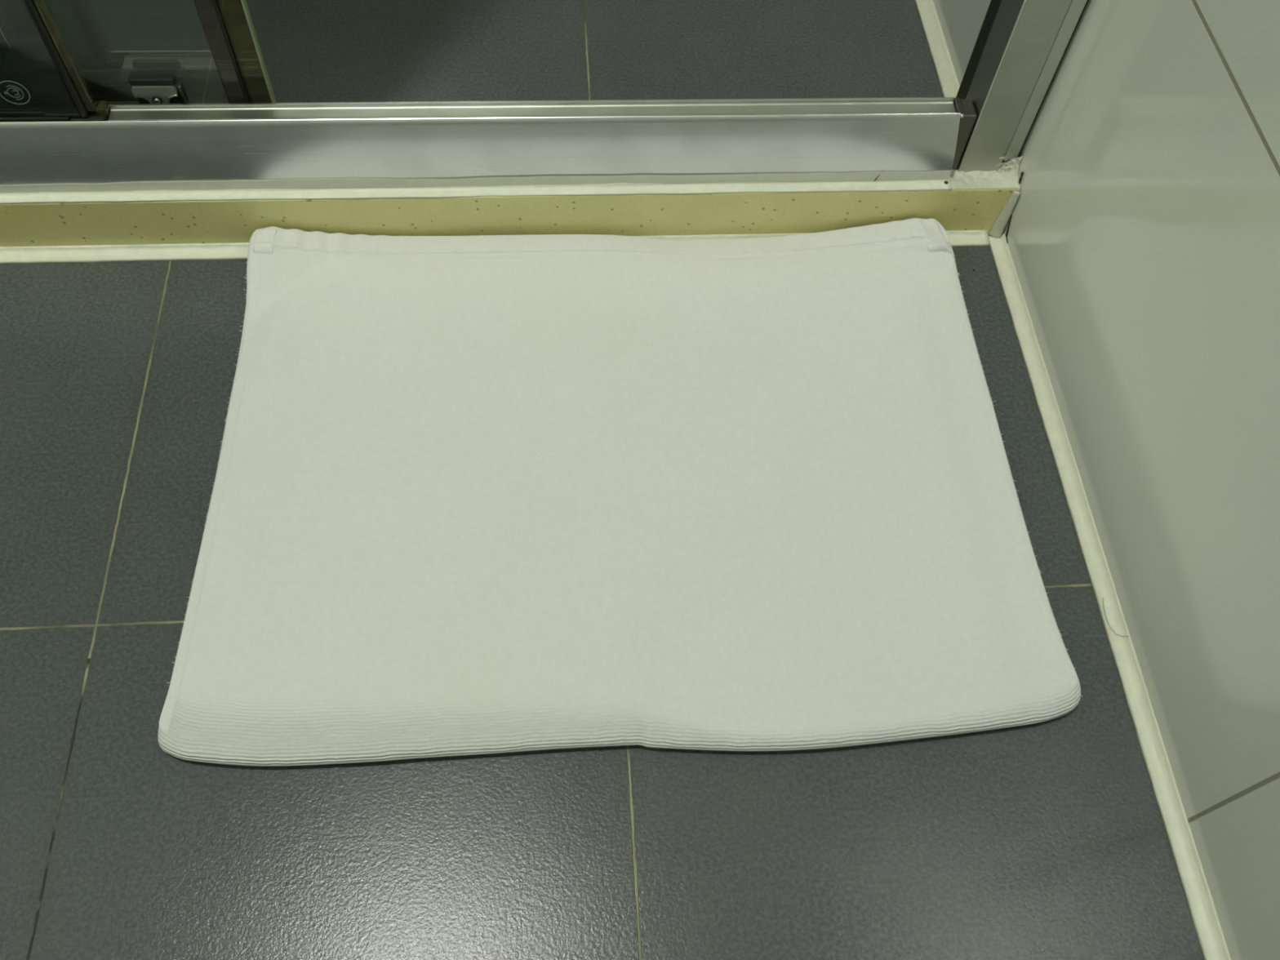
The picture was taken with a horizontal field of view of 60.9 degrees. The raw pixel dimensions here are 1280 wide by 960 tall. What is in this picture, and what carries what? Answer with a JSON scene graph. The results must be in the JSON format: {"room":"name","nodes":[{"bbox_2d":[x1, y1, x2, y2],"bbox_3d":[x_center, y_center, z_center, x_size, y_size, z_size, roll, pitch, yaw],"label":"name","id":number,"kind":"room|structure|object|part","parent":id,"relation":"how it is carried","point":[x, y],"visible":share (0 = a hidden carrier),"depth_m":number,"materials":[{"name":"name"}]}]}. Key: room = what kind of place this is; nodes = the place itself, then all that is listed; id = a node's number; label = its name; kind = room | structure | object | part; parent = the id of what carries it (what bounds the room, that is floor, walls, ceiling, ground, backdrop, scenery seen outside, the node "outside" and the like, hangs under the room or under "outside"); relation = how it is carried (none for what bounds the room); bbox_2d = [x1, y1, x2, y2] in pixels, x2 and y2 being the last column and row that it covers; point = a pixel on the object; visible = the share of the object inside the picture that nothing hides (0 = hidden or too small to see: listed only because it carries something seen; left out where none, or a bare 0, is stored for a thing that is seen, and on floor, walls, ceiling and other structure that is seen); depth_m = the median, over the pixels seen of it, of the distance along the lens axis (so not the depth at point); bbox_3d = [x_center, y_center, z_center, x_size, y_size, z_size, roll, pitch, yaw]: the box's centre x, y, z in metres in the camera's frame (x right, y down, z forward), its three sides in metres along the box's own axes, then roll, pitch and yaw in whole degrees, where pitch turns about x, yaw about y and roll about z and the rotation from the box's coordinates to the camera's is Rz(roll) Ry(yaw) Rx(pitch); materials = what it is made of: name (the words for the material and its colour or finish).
{"room":"bathroom","nodes":[
{"label":"bathroom","id":0,"kind":"room"},
{"bbox_2d":[0,0,1204,959],"bbox_3d":[-0.481,0.201,0.574,1.650,0.050,2.800,-2,60,-4],"label":"floor","id":1,"kind":"structure","parent":0,"point":[1046,840],"depth_m":0.60,"materials":[{"name":"grey tile"}]},
{"bbox_2d":[0,230,989,263],"bbox_3d":[-0.510,-0.153,0.749,1.540,0.007,0.010,-2,60,-4],"label":"bead","id":2,"kind":"object","parent":1,"relation":"on","point":[237,251],"visible":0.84,"depth_m":0.76},
{"bbox_2d":[0,188,1020,246],"bbox_3d":[-0.507,-0.204,0.757,1.550,0.047,0.085,-2,60,-4],"label":"shower curb","id":3,"kind":"object","parent":1,"relation":"on","point":[211,221],"visible":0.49,"depth_m":0.76,"materials":[{"name":"yellow stone"}]},
{"bbox_2d":[67,0,276,104],"bbox_3d":[-0.575,-0.699,-0.090,0.749,1.860,0.014,-2,60,-4],"label":"door","id":4,"kind":"structure","parent":3,"relation":"on","point":[146,89],"depth_m":0.70,"materials":[{"name":"clear"}]},
{"bbox_3d":[-0.585,-0.702,-0.089,0.730,1.860,0.005,-2,60,-4],"label":"pane","id":5,"kind":"part","parent":4,"relation":"part of","materials":[{"name":"clear glass"}]},
{"bbox_2d":[0,169,952,204],"bbox_3d":[-0.528,-0.187,0.711,1.500,0.012,0.012,-2,60,-4],"label":"bead","id":6,"kind":"object","parent":3,"relation":"on","point":[554,184],"visible":1,"depth_m":0.74},
{"bbox_2d":[0,97,977,184],"bbox_3d":[-0.525,-0.212,0.699,1.506,0.058,0.026,-2,60,-4],"label":"rail","id":7,"kind":"object","parent":3,"relation":"on","point":[141,142],"visible":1,"depth_m":0.72,"materials":[{"name":"metal"}]},
{"bbox_2d":[0,0,96,121],"bbox_3d":[-0.769,-0.683,-0.125,0.932,1.834,0.011,-2,60,-4],"label":"fixed glass panel","id":8,"kind":"object","parent":7,"relation":"on","point":[36,84],"visible":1,"depth_m":0.67,"materials":[{"name":"clear"}]},
{"bbox_3d":[-0.774,-0.682,-0.126,0.922,1.833,0.006,-2,60,-4],"label":"pane","id":9,"kind":"part","parent":8,"relation":"part of","materials":[{"name":"clear glass"}]},
{"bbox_2d":[950,155,1023,190],"bbox_3d":[0.244,-0.216,0.763,0.050,0.023,0.016,-2,60,-4],"label":"smear","id":10,"kind":"object","parent":3,"relation":"on","point":[1006,177],"visible":1,"depth_m":0.77,"materials":[{"name":"white"}]},
{"bbox_2d":[987,191,1020,243],"bbox_3d":[0.264,-0.187,0.784,0.010,0.042,0.015,-2,60,-4],"label":"bead","id":11,"kind":"object","parent":3,"relation":"attached to","point":[996,231],"visible":1,"depth_m":0.79},
{"bbox_2d":[157,217,1082,766],"bbox_3d":[-0.014,-0.014,0.681,0.514,0.030,0.377,-2,60,-4],"label":"bath mat","id":12,"kind":"object","parent":1,"relation":"on","point":[477,495],"visible":1,"depth_m":0.66,"materials":[{"name":"white fabric"}]},
{"bbox_2d":[914,0,959,97],"bbox_3d":[0.229,-0.629,1.067,0.011,0.010,0.864,-2,60,-4],"label":"bead","id":13,"kind":"object","parent":1,"relation":"on","point":[949,85],"visible":0.64,"depth_m":0.91},
{"bbox_2d":[987,231,1231,959],"bbox_3d":[0.318,0.570,0.363,0.010,0.008,1.750,-2,60,-4],"label":"bead","id":14,"kind":"object","parent":1,"relation":"on","point":[1211,940],"visible":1,"depth_m":0.65},
{"bbox_2d":[1102,597,1128,636],"bbox_3d":[0.280,0.082,0.647,0.005,0.004,0.028,-13,61,-11],"label":"strand","id":15,"kind":"object","parent":14,"relation":"on","point":[1103,597],"visible":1,"depth_m":0.65,"materials":[{"name":"grey"}]},
{"bbox_2d":[933,0,1279,959],"bbox_3d":[0.370,-0.449,-0.423,0.050,2.400,2.800,-2,60,-4],"label":"wall","id":16,"kind":"structure","parent":0,"point":[1144,234],"depth_m":0.57,"materials":[{"name":"beige tile"}]},
{"bbox_2d":[955,0,1088,172],"bbox_3d":[0.286,-0.722,-0.033,0.044,1.901,0.045,-2,60,-4],"label":"door jamb","id":17,"kind":"object","parent":16,"relation":"attached to","point":[1020,46],"visible":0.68,"depth_m":0.71,"materials":[{"name":"metal"}]}
]}

